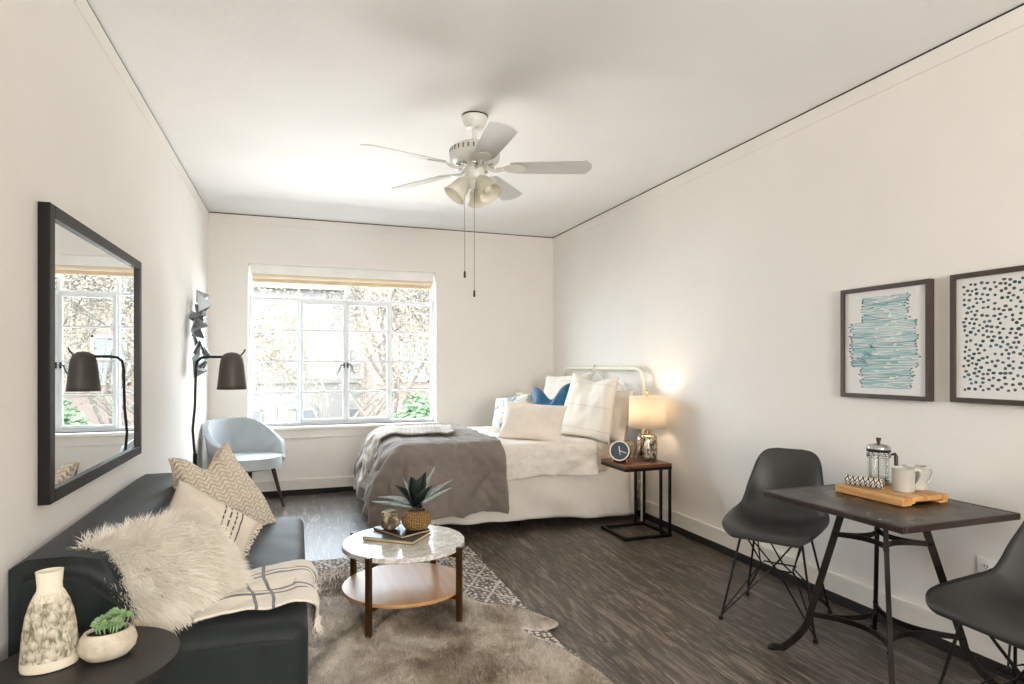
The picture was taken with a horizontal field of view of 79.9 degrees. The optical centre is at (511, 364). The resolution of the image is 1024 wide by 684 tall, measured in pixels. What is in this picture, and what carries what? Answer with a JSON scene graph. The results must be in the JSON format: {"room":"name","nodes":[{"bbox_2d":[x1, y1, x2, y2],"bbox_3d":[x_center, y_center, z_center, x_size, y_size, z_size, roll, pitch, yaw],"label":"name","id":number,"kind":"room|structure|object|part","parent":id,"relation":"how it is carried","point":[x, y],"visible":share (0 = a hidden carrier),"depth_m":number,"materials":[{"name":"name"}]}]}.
{"room":"studio apartment","nodes":[
{"label":"studio apartment","id":0,"kind":"room"},
{"bbox_2d":[0,0,207,661],"bbox_3d":[-1.423,-0.082,1.434,0.200,2.644,9.250,0,0,-19],"label":"wall","id":1,"kind":"structure","parent":0,"point":[74,138],"depth_m":2.25,"materials":[{"name":"paint"}]},
{"bbox_2d":[38,201,141,505],"bbox_3d":[-1.665,-0.036,2.479,0.034,0.952,1.198,0,0,-19],"label":"wall mirror","id":2,"kind":"object","parent":1,"relation":"attached to","point":[90,288],"visible":1,"depth_m":2.26,"materials":[{"name":"black metal"}]},
{"bbox_2d":[55,221,136,486],"bbox_3d":[-1.670,-0.036,2.477,0.018,0.872,1.118,0,0,-19],"label":"mirror glass","id":3,"kind":"object","parent":2,"relation":"attached to","point":[96,284],"depth_m":2.35,"materials":[{"name":"silver mirror"}]},
{"bbox_2d":[73,0,208,220],"bbox_3d":[-1.317,-1.357,1.445,0.006,0.076,8.800,0,0,-19],"label":"trim","id":4,"kind":"structure","parent":1,"relation":"attached to","point":[83,6],"depth_m":2.97,"materials":[{"name":"paint"}]},
{"bbox_2d":[189,290,211,378],"bbox_3d":[-2.350,-0.244,4.622,0.147,0.693,0.469,0,0,-19],"label":"wall sculpture","id":5,"kind":"object","parent":1,"relation":"attached to","point":[198,326],"visible":0.94,"depth_m":4.56,"materials":[{"name":"metal"}]},
{"bbox_2d":[208,221,552,481],"bbox_3d":[-1.205,-0.082,6.281,3.429,2.644,0.250,0,0,-19],"label":"wall","id":6,"kind":"structure","parent":0,"point":[493,344],"depth_m":6.31,"materials":[{"name":"paint"}]},
{"bbox_2d":[254,476,354,484],"bbox_3d":[-1.160,1.106,6.154,3.429,0.028,0.020,0,0,-19],"label":"trim","id":7,"kind":"structure","parent":6,"relation":"attached to","point":[341,477],"depth_m":5.86,"materials":[{"name":"paint"}]},
{"bbox_2d":[256,479,354,491],"bbox_3d":[-1.161,1.147,6.157,3.429,0.085,0.014,0,0,-19],"label":"baseboard","id":8,"kind":"structure","parent":6,"relation":"attached to","point":[347,482],"depth_m":5.87,"materials":[{"name":"paint"}]},
{"bbox_2d":[261,486,355,496],"bbox_3d":[-1.160,1.215,6.154,3.429,0.050,0.020,0,0,-19],"label":"trim","id":9,"kind":"structure","parent":6,"relation":"attached to","point":[347,488],"depth_m":5.87,"materials":[{"name":"wood"}]},
{"bbox_2d":[249,265,438,438],"bbox_3d":[-1.639,-0.125,6.044,1.820,1.650,0.210,0,0,-19],"label":"window","id":10,"kind":"structure","parent":6,"relation":"in","point":[361,429],"depth_m":6.04,"materials":[{"name":"paint"}]},
{"bbox_3d":[-1.862,-0.034,6.025,0.433,1.181,0.022,0,0,-19],"label":"casement sash","id":11,"kind":"part","parent":10,"relation":"part of","materials":[{"name":"paint"}]},
{"bbox_3d":[-1.688,0.031,6.037,0.041,0.113,0.100,0,0,44],"label":"handle","id":12,"kind":"part","parent":10,"relation":"part of","materials":[{"name":"black metal"}]},
{"bbox_2d":[251,264,433,289],"bbox_3d":[-1.639,-0.868,6.044,1.740,0.165,0.070,0,0,-19],"label":"roller blind","id":13,"kind":"object","parent":10,"relation":"attached to","point":[264,273],"visible":1,"depth_m":6.01,"materials":[{"name":"fabric"}]},
{"bbox_3d":[-1.596,0.031,6.069,0.100,0.113,0.041,0,0,8],"label":"handle","id":14,"kind":"part","parent":10,"relation":"part of","materials":[{"name":"black metal"}]},
{"bbox_3d":[-1.631,0.642,6.020,1.820,0.115,0.160,0,0,-19],"label":"sill","id":15,"kind":"part","parent":10,"relation":"part of","materials":[{"name":"paint"}]},
{"bbox_3d":[-1.453,-0.034,6.168,0.433,1.181,0.022,0,0,-19],"label":"casement sash","id":16,"kind":"part","parent":10,"relation":"part of","materials":[{"name":"glass"}]},
{"bbox_2d":[209,212,552,244],"bbox_3d":[-1.162,-1.357,6.160,3.429,0.076,0.006,0,0,-19],"label":"trim","id":17,"kind":"structure","parent":6,"relation":"attached to","point":[218,217],"depth_m":6.08,"materials":[{"name":"paint"}]},
{"bbox_2d":[87,0,1023,236],"bbox_3d":[0.289,-1.479,2.036,3.829,0.150,9.250,0,0,-19],"label":"ceiling","id":18,"kind":"structure","parent":0,"point":[267,107],"depth_m":3.06,"materials":[{"name":"paint"}]},
{"bbox_2d":[360,111,591,296],"bbox_3d":[-0.206,-0.891,3.400,1.262,1.025,1.224,0,0,-19],"label":"ceiling fan","id":19,"kind":"object","parent":18,"relation":"hanging from","point":[475,157],"visible":1,"depth_m":3.39,"materials":[{"name":"metal"}]},
{"bbox_3d":[-0.561,-1.109,3.202,0.463,0.037,0.139,0,0,-32],"label":"fan blade","id":20,"kind":"part","parent":19,"relation":"part of","materials":[{"name":"wood"}]},
{"bbox_3d":[-0.544,-1.109,3.712,0.463,0.037,0.139,0,0,36],"label":"fan blade","id":21,"kind":"part","parent":19,"relation":"part of","materials":[{"name":"wood"}]},
{"bbox_3d":[-0.305,-0.979,3.411,0.149,0.155,0.139,0,0,-19],"label":"lamp shade","id":22,"kind":"part","parent":19,"relation":"part of","materials":[{"name":"glass"}]},
{"bbox_3d":[-0.252,-0.765,3.436,0.030,0.480,0.003,0,0,-12],"label":"pull chain","id":23,"kind":"part","parent":19,"relation":"part of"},
{"bbox_3d":[-0.211,-0.710,3.423,0.003,0.590,0.018,0,0,0],"label":"pull chain","id":24,"kind":"part","parent":19,"relation":"part of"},
{"bbox_3d":[-0.186,-0.979,3.550,0.136,0.155,0.146,0,0,-19],"label":"lamp shade","id":25,"kind":"part","parent":19,"relation":"part of","materials":[{"name":"glass"}]},
{"bbox_3d":[-0.145,-0.995,3.394,0.057,0.082,0.068,0,0,-19],"label":"bulb","id":26,"kind":"part","parent":19,"relation":"part of","materials":[{"name":"white glass"}]},
{"bbox_3d":[-0.125,-0.979,3.380,0.137,0.155,0.146,0,0,-19],"label":"lamp shade","id":27,"kind":"part","parent":19,"relation":"part of","materials":[{"name":"glass"}]},
{"bbox_3d":[-0.099,-1.109,3.033,0.149,0.037,0.462,0,0,-19],"label":"fan blade","id":28,"kind":"part","parent":19,"relation":"part of","materials":[{"name":"wood"}]},
{"bbox_3d":[-0.070,-1.109,3.848,0.139,0.037,0.463,0,0,22],"label":"fan blade","id":29,"kind":"part","parent":19,"relation":"part of","materials":[{"name":"wood"}]},
{"bbox_3d":[0.216,-1.109,3.425,0.463,0.037,0.139,0,0,0],"label":"fan blade","id":30,"kind":"part","parent":19,"relation":"part of","materials":[{"name":"wood"}]},
{"bbox_2d":[265,491,1011,683],"bbox_3d":[0.289,1.315,2.036,3.829,0.150,9.250,0,0,-19],"label":"floor","id":31,"kind":"structure","parent":0,"point":[647,611],"depth_m":3.12,"materials":[{"name":"wood"}]},
{"bbox_2d":[0,626,180,683],"bbox_3d":[-1.066,0.990,1.522,0.424,0.500,0.424,0,0,-19],"label":"side table","id":32,"kind":"object","parent":31,"relation":"on","point":[155,650],"visible":0.63,"depth_m":1.50,"materials":[{"name":"black paint"}]},
{"bbox_2d":[18,567,78,675],"bbox_3d":[-1.134,0.622,1.499,0.120,0.237,0.086,0,0,-39],"label":"vase","id":33,"kind":"object","parent":32,"relation":"on","point":[49,636],"visible":0.99,"depth_m":1.47,"materials":[{"name":"ceramic"}]},
{"bbox_2d":[76,607,137,662],"bbox_3d":[-1.024,0.678,1.548,0.130,0.124,0.104,0,0,-39],"label":"potted succulent","id":34,"kind":"object","parent":32,"relation":"on","point":[113,638],"visible":1,"depth_m":1.53,"materials":[{"name":"ceramic"}]},
{"bbox_2d":[8,473,307,683],"bbox_3d":[-1.272,0.895,2.521,0.797,0.690,1.540,0,0,-19],"label":"sofa","id":35,"kind":"object","parent":31,"relation":"on","point":[270,646],"visible":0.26,"depth_m":1.90,"materials":[{"name":"leather"}]},
{"bbox_3d":[-1.478,0.845,2.448,0.362,0.590,1.540,0,0,-19],"label":"backrest","id":36,"kind":"part","parent":35,"relation":"part of","materials":[{"name":"leather"}]},
{"bbox_2d":[69,503,257,634],"bbox_3d":[-1.146,0.691,2.037,0.408,0.421,0.589,0,0,16],"label":"cushion","id":37,"kind":"object","parent":35,"relation":"on","point":[175,565],"visible":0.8,"depth_m":1.94,"materials":[{"name":"beige fur"}]},
{"bbox_2d":[166,480,264,558],"bbox_3d":[-1.252,0.689,2.531,0.474,0.417,0.223,0,0,-34],"label":"cushion","id":38,"kind":"object","parent":35,"relation":"on","point":[243,527],"visible":0.46,"depth_m":2.55,"materials":[{"name":"fabric"}]},
{"bbox_2d":[168,442,276,525],"bbox_3d":[-1.411,0.644,2.985,0.210,0.513,0.503,0,0,37],"label":"cushion","id":39,"kind":"object","parent":35,"relation":"on","point":[225,480],"visible":0.59,"depth_m":2.97,"materials":[{"name":"fabric"}]},
{"bbox_3d":[-1.210,0.971,2.558,0.655,0.338,1.510,0,0,-19],"label":"seat","id":40,"kind":"part","parent":35,"relation":"part of","materials":[{"name":"leather"}]},
{"bbox_2d":[189,559,323,637],"bbox_3d":[-0.886,0.873,2.206,0.547,0.192,0.454,0,0,-38],"label":"throw blanket","id":41,"kind":"object","parent":35,"relation":"on","point":[279,584],"visible":0.77,"depth_m":2.14,"materials":[{"name":"fabric"}]},
{"bbox_2d":[191,349,246,465],"bbox_3d":[-1.790,0.572,3.611,0.411,1.337,0.260,0,0,-19],"label":"floor lamp","id":42,"kind":"object","parent":31,"relation":"on","point":[231,376],"visible":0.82,"depth_m":3.59,"materials":[{"name":"black metal"}]},
{"bbox_3d":[-1.674,0.034,3.651,0.166,0.222,0.166,0,0,-19],"label":"lamp shade","id":43,"kind":"part","parent":42,"relation":"part of","materials":[{"name":"metal"}]},
{"bbox_2d":[203,417,285,506],"bbox_3d":[-2.304,0.858,5.289,0.624,0.770,0.675,0,0,29],"label":"armchair","id":44,"kind":"object","parent":31,"relation":"on","point":[255,445],"visible":0.68,"depth_m":5.43,"materials":[{"name":"blue fabric"}]},
{"bbox_2d":[233,452,281,471],"bbox_3d":[-2.260,0.830,5.265,0.523,0.090,0.512,0,0,29],"label":"seat cushion","id":45,"kind":"object","parent":44,"relation":"on","point":[250,461],"depth_m":5.15,"materials":[{"name":"fabric"}]},
{"bbox_3d":[-2.053,1.062,5.350,0.118,0.362,0.037,0,0,-21],"label":"leg","id":46,"kind":"part","parent":44,"relation":"part of","materials":[{"name":"brown wood"}]},
{"bbox_2d":[310,545,567,651],"bbox_3d":[-0.599,1.234,2.455,1.700,0.010,3.030,0,0,-19],"label":"area rug","id":47,"kind":"object","parent":31,"relation":"on","point":[481,583],"visible":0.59,"depth_m":3.48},
{"bbox_2d":[307,565,613,683],"bbox_3d":[-0.330,1.205,2.524,1.386,0.096,2.725,0,0,-19],"label":"fur hide","id":48,"kind":"object","parent":47,"relation":"on","point":[426,644],"visible":0.69,"depth_m":2.63,"materials":[{"name":"fur"}]},
{"bbox_2d":[342,523,463,638],"bbox_3d":[-0.534,1.052,3.024,0.596,0.377,0.596,0,0,-19],"label":"coffee table","id":49,"kind":"object","parent":48,"relation":"on","point":[404,582],"visible":0.91,"depth_m":2.90,"materials":[{"name":"stone"}]},
{"bbox_3d":[-0.818,1.052,3.151,0.024,0.377,0.024,0,0,24],"label":"leg","id":50,"kind":"part","parent":49,"relation":"part of","materials":[{"name":"wood"}]},
{"bbox_3d":[-0.641,1.052,2.732,0.024,0.377,0.024,0,0,20],"label":"leg","id":51,"kind":"part","parent":49,"relation":"part of","materials":[{"name":"wood"}]},
{"bbox_2d":[363,531,430,544],"bbox_3d":[-0.574,0.855,3.063,0.275,0.018,0.195,0,0,19],"label":"book","id":52,"kind":"object","parent":49,"relation":"on","point":[376,536],"visible":0.56,"depth_m":3.00,"materials":[{"name":"paper"}]},
{"bbox_2d":[373,521,430,538],"bbox_3d":[-0.561,0.839,3.115,0.240,0.014,0.180,0,0,43],"label":"book","id":53,"kind":"object","parent":52,"relation":"on","point":[400,532],"visible":0.7,"depth_m":3.05,"materials":[{"name":"paper"}]},
{"bbox_2d":[381,509,400,529],"bbox_3d":[-0.620,0.784,3.109,0.102,0.094,0.092,0,0,0],"label":"rock","id":54,"kind":"object","parent":53,"relation":"on","point":[390,520],"visible":1,"depth_m":3.08,"materials":[{"name":"stone"}]},
{"bbox_2d":[371,467,452,530],"bbox_3d":[-0.507,0.680,3.116,0.404,0.303,0.239,0,0,-19],"label":"agave","id":55,"kind":"object","parent":53,"relation":"on","point":[417,493],"visible":1,"depth_m":3.07,"materials":[{"name":"plant"}]},
{"bbox_2d":[401,508,431,530],"bbox_3d":[-0.484,0.783,3.100,0.152,0.096,0.152,0,0,-19],"label":"basket","id":56,"kind":"object","parent":53,"relation":"on","point":[413,519],"depth_m":3.04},
{"bbox_2d":[342,562,463,608],"bbox_3d":[-0.534,1.081,3.024,0.596,0.018,0.596,0,0,-19],"label":"shelf","id":57,"kind":"object","parent":49,"relation":"attached to","point":[412,585],"depth_m":2.96,"materials":[{"name":"brown wood"}]},
{"bbox_3d":[-0.250,1.052,2.897,0.024,0.377,0.024,0,0,24],"label":"leg","id":58,"kind":"part","parent":49,"relation":"part of","materials":[{"name":"wood"}]},
{"bbox_2d":[430,363,644,526],"bbox_3d":[-0.147,0.612,5.266,2.030,1.257,1.581,0,0,-19],"label":"bed","id":59,"kind":"object","parent":31,"relation":"on","point":[610,492],"visible":0.27,"depth_m":4.73,"materials":[{"name":"fabric"}]},
{"bbox_2d":[353,424,508,526],"bbox_3d":[-0.776,0.875,5.062,1.024,0.651,1.832,0,0,-19],"label":"comforter","id":60,"kind":"object","parent":59,"relation":"on","point":[475,461],"visible":0.66,"depth_m":4.37,"materials":[{"name":"fabric"}]},
{"bbox_2d":[357,424,454,500],"bbox_3d":[-0.842,0.824,5.035,0.816,0.639,0.635,0,0,-19],"label":"throw blanket","id":61,"kind":"object","parent":60,"relation":"on","point":[373,441],"visible":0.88,"depth_m":4.96,"materials":[{"name":"fabric"}]},
{"bbox_2d":[467,426,598,480],"bbox_3d":[-0.009,0.726,5.329,0.925,0.279,1.525,0,0,-19],"label":"coverlet","id":62,"kind":"object","parent":59,"relation":"on","point":[572,455],"visible":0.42,"depth_m":4.69,"materials":[{"name":"fabric"}]},
{"bbox_2d":[491,394,529,432],"bbox_3d":[-0.014,0.450,5.466,0.417,0.397,0.221,0,0,30],"label":"pillow","id":63,"kind":"object","parent":62,"relation":"on","point":[499,410],"visible":0.37,"depth_m":5.45,"materials":[{"name":"fabric"}]},
{"bbox_2d":[497,400,566,440],"bbox_3d":[0.165,0.462,4.957,0.562,0.336,0.210,0,0,16],"label":"pillow","id":64,"kind":"object","parent":62,"relation":"on","point":[526,421],"visible":0.96,"depth_m":4.90,"materials":[{"name":"beige fabric"}]},
{"bbox_2d":[515,391,549,403],"bbox_3d":[0.126,0.440,5.578,0.419,0.401,0.214,0,0,42],"label":"pillow","id":65,"kind":"object","parent":62,"relation":"on","point":[518,393],"visible":0.1,"depth_m":5.64,"materials":[{"name":"fabric"}]},
{"bbox_2d":[532,383,569,405],"bbox_3d":[0.356,0.376,5.413,0.435,0.444,0.168,0,0,24],"label":"pillow","id":66,"kind":"object","parent":62,"relation":"on","point":[539,397],"visible":0.44,"depth_m":5.40,"materials":[{"name":"blue fabric"}]},
{"bbox_2d":[544,373,590,398],"bbox_3d":[0.476,0.350,5.740,0.571,0.564,0.275,0,0,41],"label":"pillow","id":67,"kind":"object","parent":62,"relation":"on","point":[553,384],"visible":0.23,"depth_m":5.79,"materials":[{"name":"fabric"}]},
{"bbox_2d":[572,435,633,471],"bbox_3d":[0.527,0.719,5.522,0.462,0.239,1.482,0,0,-19],"label":"sheet","id":68,"kind":"object","parent":59,"relation":"on","point":[604,452],"visible":0.13,"depth_m":4.84,"materials":[{"name":"fabric"}]},
{"bbox_2d":[561,372,619,444],"bbox_3d":[0.623,0.346,5.064,0.226,0.568,0.554,0,0,-43],"label":"pillow","id":69,"kind":"object","parent":68,"relation":"on","point":[590,405],"visible":0.97,"depth_m":4.96,"materials":[{"name":"fabric"}]},
{"bbox_2d":[610,390,633,440],"bbox_3d":[0.788,0.410,5.079,0.212,0.425,0.580,0,0,-27],"label":"pillow","id":70,"kind":"object","parent":68,"relation":"on","point":[621,406],"visible":0.32,"depth_m":4.85,"materials":[{"name":"fabric"}]},
{"bbox_3d":[0.792,0.625,5.582,0.038,1.229,1.553,0,0,-19],"label":"headboard","id":71,"kind":"part","parent":59,"relation":"part of","materials":[{"name":"beige metal"}]},
{"bbox_2d":[601,457,671,541],"bbox_3d":[0.915,0.975,4.525,0.380,0.530,0.370,0,0,-19],"label":"nightstand","id":72,"kind":"object","parent":31,"relation":"on","point":[634,465],"visible":0.95,"depth_m":4.41,"materials":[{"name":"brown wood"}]},
{"bbox_2d":[609,441,630,462],"bbox_3d":[0.797,0.633,4.490,0.150,0.161,0.116,0,0,20],"label":"alarm clock","id":73,"kind":"object","parent":72,"relation":"on","point":[620,451],"visible":1,"depth_m":4.46,"materials":[{"name":"black metal"}]},
{"bbox_3d":[0.915,0.743,4.525,0.380,0.022,0.370,0,0,-19],"label":"frame","id":74,"kind":"part","parent":72,"relation":"part of","materials":[{"name":"black metal"}]},
{"bbox_3d":[0.915,1.229,4.525,0.380,0.022,0.370,0,0,-19],"label":"frame","id":75,"kind":"part","parent":72,"relation":"part of","materials":[{"name":"black metal"}]},
{"bbox_2d":[628,390,665,460],"bbox_3d":[1.013,0.448,4.586,0.274,0.525,0.274,0,0,-19],"label":"table lamp","id":76,"kind":"object","parent":72,"relation":"on","point":[647,412],"visible":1,"depth_m":4.50,"materials":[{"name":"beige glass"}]},
{"bbox_3d":[1.013,0.352,4.586,0.044,0.335,0.044,0,0,-19],"label":"lamp stem","id":77,"kind":"part","parent":76,"relation":"part of","materials":[{"name":"gold metal"}]},
{"bbox_3d":[1.013,0.352,4.586,0.274,0.235,0.274,0,0,-19],"label":"lamp shade","id":78,"kind":"part","parent":76,"relation":"part of","materials":[{"name":"fabric"}]},
{"bbox_2d":[718,448,831,643],"bbox_3d":[1.319,0.841,3.029,0.457,0.799,0.517,0,0,37],"label":"dining chair","id":79,"kind":"object","parent":31,"relation":"on","point":[758,517],"visible":0.94,"depth_m":3.10,"materials":[{"name":"grey plastic"}]},
{"bbox_3d":[1.072,1.025,2.995,0.131,0.429,0.023,0,0,-14],"label":"leg","id":80,"kind":"part","parent":79,"relation":"part of","materials":[{"name":"black metal"}]},
{"bbox_3d":[1.271,1.025,3.234,0.023,0.430,0.146,0,0,-1],"label":"leg","id":81,"kind":"part","parent":79,"relation":"part of","materials":[{"name":"black metal"}]},
{"bbox_3d":[1.354,1.025,2.782,0.023,0.429,0.131,0,0,-1],"label":"leg","id":82,"kind":"part","parent":79,"relation":"part of","materials":[{"name":"black metal"}]},
{"bbox_3d":[1.529,1.025,3.039,0.146,0.430,0.023,0,0,-15],"label":"leg","id":83,"kind":"part","parent":79,"relation":"part of","materials":[{"name":"black metal"}]},
{"bbox_2d":[763,484,1020,683],"bbox_3d":[1.509,0.902,2.514,0.634,0.687,0.670,0,0,-19],"label":"dining table","id":84,"kind":"object","parent":31,"relation":"on","point":[925,517],"visible":0.94,"depth_m":2.42,"materials":[{"name":"brown wood"}]},
{"bbox_3d":[1.263,0.919,2.621,0.311,0.653,0.038,0,0,23],"label":"leg","id":85,"kind":"part","parent":84,"relation":"part of","materials":[{"name":"metal"}]},
{"bbox_3d":[1.642,0.919,2.755,0.038,0.653,0.290,0,0,24],"label":"leg","id":86,"kind":"part","parent":84,"relation":"part of","materials":[{"name":"metal"}]},
{"bbox_3d":[1.391,0.919,2.255,0.037,0.654,0.336,0,0,23],"label":"leg","id":87,"kind":"part","parent":84,"relation":"part of","materials":[{"name":"metal"}]},
{"bbox_2d":[835,483,947,506],"bbox_3d":[1.602,0.541,2.594,0.255,0.033,0.320,0,0,-19],"label":"cutting board","id":88,"kind":"object","parent":84,"relation":"on","point":[886,495],"visible":0.85,"depth_m":2.49,"materials":[{"name":"brown wood"}]},
{"bbox_2d":[845,474,884,488],"bbox_3d":[1.510,0.500,2.619,0.048,0.046,0.141,0,0,-42],"label":"napkin","id":89,"kind":"object","parent":88,"relation":"on","point":[865,481],"visible":1,"depth_m":2.60,"materials":[{"name":"fabric"}]},
{"bbox_2d":[866,437,897,485],"bbox_3d":[1.623,0.422,2.696,0.097,0.204,0.108,0,0,-19],"label":"press","id":90,"kind":"object","parent":88,"relation":"on","point":[878,447],"visible":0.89,"depth_m":2.67,"materials":[{"name":"silver glass"}]},
{"bbox_3d":[1.620,0.456,2.701,0.093,0.137,0.093,0,0,-19],"label":"metal frame","id":91,"kind":"part","parent":90,"relation":"part of","materials":[{"name":"silver metal"}]},
{"bbox_3d":[1.620,0.360,2.701,0.096,0.029,0.096,0,0,-19],"label":"lid","id":92,"kind":"part","parent":90,"relation":"part of","materials":[{"name":"silver metal"}]},
{"bbox_3d":[1.670,0.438,2.668,0.029,0.112,0.017,0,0,19],"label":"handle","id":93,"kind":"part","parent":90,"relation":"part of","materials":[{"name":"plastic"}]},
{"bbox_2d":[891,466,922,492],"bbox_3d":[1.632,0.475,2.531,0.106,0.098,0.086,0,0,42],"label":"mug","id":94,"kind":"object","parent":88,"relation":"on","point":[902,477],"visible":1,"depth_m":2.51,"materials":[{"name":"ceramic"}]},
{"bbox_3d":[1.679,0.469,2.530,0.038,0.079,0.011,0,0,9],"label":"handle","id":95,"kind":"part","parent":94,"relation":"part of","materials":[{"name":"ceramic"}]},
{"bbox_2d":[903,464,933,490],"bbox_3d":[1.713,0.475,2.581,0.106,0.098,0.086,0,0,42],"label":"mug","id":96,"kind":"object","parent":88,"relation":"on","point":[922,486],"visible":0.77,"depth_m":2.55,"materials":[{"name":"ceramic"}]},
{"bbox_3d":[1.760,0.469,2.580,0.038,0.079,0.011,0,0,9],"label":"handle","id":97,"kind":"part","parent":96,"relation":"part of","materials":[{"name":"ceramic"}]},
{"bbox_3d":[1.770,0.919,2.386,0.318,0.653,0.037,0,0,31],"label":"leg","id":98,"kind":"part","parent":84,"relation":"part of","materials":[{"name":"metal"}]},
{"bbox_2d":[925,521,1023,683],"bbox_3d":[1.681,0.841,1.947,0.517,0.799,0.458,0,0,-16],"label":"dining chair","id":99,"kind":"object","parent":31,"relation":"on","point":[990,602],"visible":1,"depth_m":2.05,"materials":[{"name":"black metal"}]},
{"bbox_3d":[1.464,1.025,2.069,0.131,0.429,0.023,0,0,23],"label":"leg","id":100,"kind":"part","parent":99,"relation":"part of","materials":[{"name":"black metal"}]},
{"bbox_3d":[1.766,1.025,2.140,0.023,0.430,0.146,0,0,36],"label":"leg","id":101,"kind":"part","parent":99,"relation":"part of","materials":[{"name":"black metal"}]},
{"bbox_2d":[553,26,1023,609],"bbox_3d":[2.001,-0.082,2.639,0.200,2.644,9.250,0,0,-19],"label":"wall","id":102,"kind":"structure","parent":0,"point":[724,286],"depth_m":3.28,"materials":[{"name":"paint"}]},
{"bbox_2d":[553,5,1023,244],"bbox_3d":[1.912,-1.357,2.581,0.006,0.076,8.800,0,0,-19],"label":"trim","id":103,"kind":"structure","parent":102,"relation":"attached to","point":[1014,19],"depth_m":3.16,"materials":[{"name":"paint"}]},
{"bbox_2d":[553,3,1023,237],"bbox_3d":[1.913,-1.399,2.581,0.004,0.009,8.800,0,0,-19],"label":"trim","id":104,"kind":"structure","parent":102,"relation":"attached to","point":[1023,3],"depth_m":3.17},
{"bbox_2d":[637,497,1023,671],"bbox_3d":[1.908,1.147,2.580,0.014,0.085,8.800,0,0,-19],"label":"baseboard","id":105,"kind":"structure","parent":102,"relation":"attached to","point":[978,645],"depth_m":3.08,"materials":[{"name":"paint"}]},
{"bbox_2d":[637,509,1023,683],"bbox_3d":[1.905,1.215,2.579,0.020,0.050,8.800,0,0,-19],"label":"trim","id":106,"kind":"structure","parent":102,"relation":"attached to","point":[988,664],"depth_m":3.15,"materials":[{"name":"wood"}]},
{"bbox_2d":[840,278,933,401],"bbox_3d":[1.778,-0.110,2.921,0.031,0.544,0.470,0,0,-19],"label":"framed print","id":107,"kind":"object","parent":102,"relation":"attached to","point":[887,330],"visible":1,"depth_m":2.89,"materials":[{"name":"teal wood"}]},
{"bbox_2d":[977,556,995,572],"bbox_3d":[1.939,0.848,2.497,0.009,0.115,0.072,0,0,-19],"label":"wall outlet","id":108,"kind":"object","parent":102,"relation":"attached to","point":[983,564],"visible":0.48,"depth_m":2.50,"materials":[{"name":"white paint"}]},
{"bbox_2d":[982,563,989,570],"bbox_3d":[1.937,0.825,2.496,0.003,0.032,0.032,0,0,-19],"label":"socket","id":109,"kind":"object","parent":108,"relation":"attached to","point":[985,566],"depth_m":2.50,"materials":[{"name":"white paint"}]},
{"bbox_2d":[950,265,1023,405],"bbox_3d":[1.963,-0.113,2.394,0.031,0.542,0.473,0,0,-19],"label":"framed print","id":110,"kind":"object","parent":102,"relation":"attached to","point":[987,306],"visible":1,"depth_m":2.48,"materials":[{"name":"paper"}]},
{"label":"outside","id":111,"kind":"structure","parent":0,"visible":0},
{"bbox_3d":[-6.486,4.740,33.496,90.000,0.200,52.500,0,0,-19],"label":"ground","id":112,"kind":"structure","parent":111,"visible":0},
{"bbox_2d":[253,282,359,422],"bbox_3d":[-14.974,0.315,32.312,15.800,8.650,8.700,0,0,-19],"label":"apartment building","id":113,"kind":"structure","parent":112,"relation":"on","point":[335,405],"depth_m":29.91,"materials":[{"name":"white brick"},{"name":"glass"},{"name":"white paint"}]},
{"bbox_3d":[-12.462,2.890,28.998,0.940,1.340,0.020,0,0,-19],"label":"pane","id":114,"kind":"part","parent":113,"relation":"part of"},
{"bbox_3d":[-10.066,-0.110,29.841,0.940,1.340,0.020,0,0,-19],"label":"pane","id":115,"kind":"part","parent":113,"relation":"part of","materials":[{"name":"glass"}]},
{"bbox_3d":[-10.066,2.890,29.841,0.940,1.340,0.020,0,0,-19],"label":"pane","id":116,"kind":"part","parent":113,"relation":"part of","materials":[{"name":"glass"}]},
{"bbox_3d":[-7.670,2.890,30.684,0.940,1.340,0.020,0,0,-19],"label":"pane","id":117,"kind":"part","parent":113,"relation":"part of","materials":[{"name":"glass"}]},
{"bbox_3d":[-7.670,-0.110,30.684,0.940,1.340,0.020,0,0,-19],"label":"pane","id":118,"kind":"part","parent":113,"relation":"part of","materials":[{"name":"glass"}]},
{"bbox_2d":[253,282,429,421],"bbox_3d":[-3.925,0.938,12.459,6.010,7.453,5.582,0,0,-8],"label":"tree","id":119,"kind":"object","parent":112,"relation":"on","point":[289,417],"visible":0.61,"depth_m":12.15,"materials":[{"name":"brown plant"}]},
{"bbox_2d":[308,285,429,418],"bbox_3d":[-2.703,-0.064,14.111,6.111,9.468,5.443,0,0,-16],"label":"tree","id":120,"kind":"object","parent":112,"relation":"on","point":[394,410],"visible":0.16,"depth_m":14.70,"materials":[{"name":"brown plant"}]},
{"bbox_2d":[323,286,429,377],"bbox_3d":[-1.218,0.612,14.870,5.413,8.093,6.075,0,0,14],"label":"tree","id":121,"kind":"object","parent":112,"relation":"on","point":[417,296],"visible":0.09,"depth_m":14.28,"materials":[{"name":"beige plant"}]},
{"bbox_2d":[360,287,429,418],"bbox_3d":[-0.008,0.165,28.567,13.650,8.950,8.700,0,0,-19],"label":"apartment building","id":122,"kind":"structure","parent":112,"relation":"on","point":[425,385],"depth_m":23.16,"materials":[{"name":"beige brick"}]},
{"bbox_3d":[-3.669,-0.160,23.081,0.940,1.440,0.020,0,0,-19],"label":"pane","id":123,"kind":"part","parent":122,"relation":"part of","materials":[{"name":"glass"}]},
{"bbox_2d":[381,289,429,351],"bbox_3d":[-1.070,-0.123,18.369,6.155,9.542,5.964,0,0,8],"label":"tree","id":124,"kind":"object","parent":112,"relation":"on","point":[422,289],"visible":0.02,"depth_m":17.80,"materials":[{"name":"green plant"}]},
{"bbox_2d":[393,392,429,418],"bbox_3d":[-1.845,2.583,12.068,1.394,4.118,1.379,0,0,3],"label":"shrub","id":125,"kind":"object","parent":112,"relation":"on","point":[410,411],"visible":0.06,"depth_m":11.95,"materials":[{"name":"green plant"}]}
]}

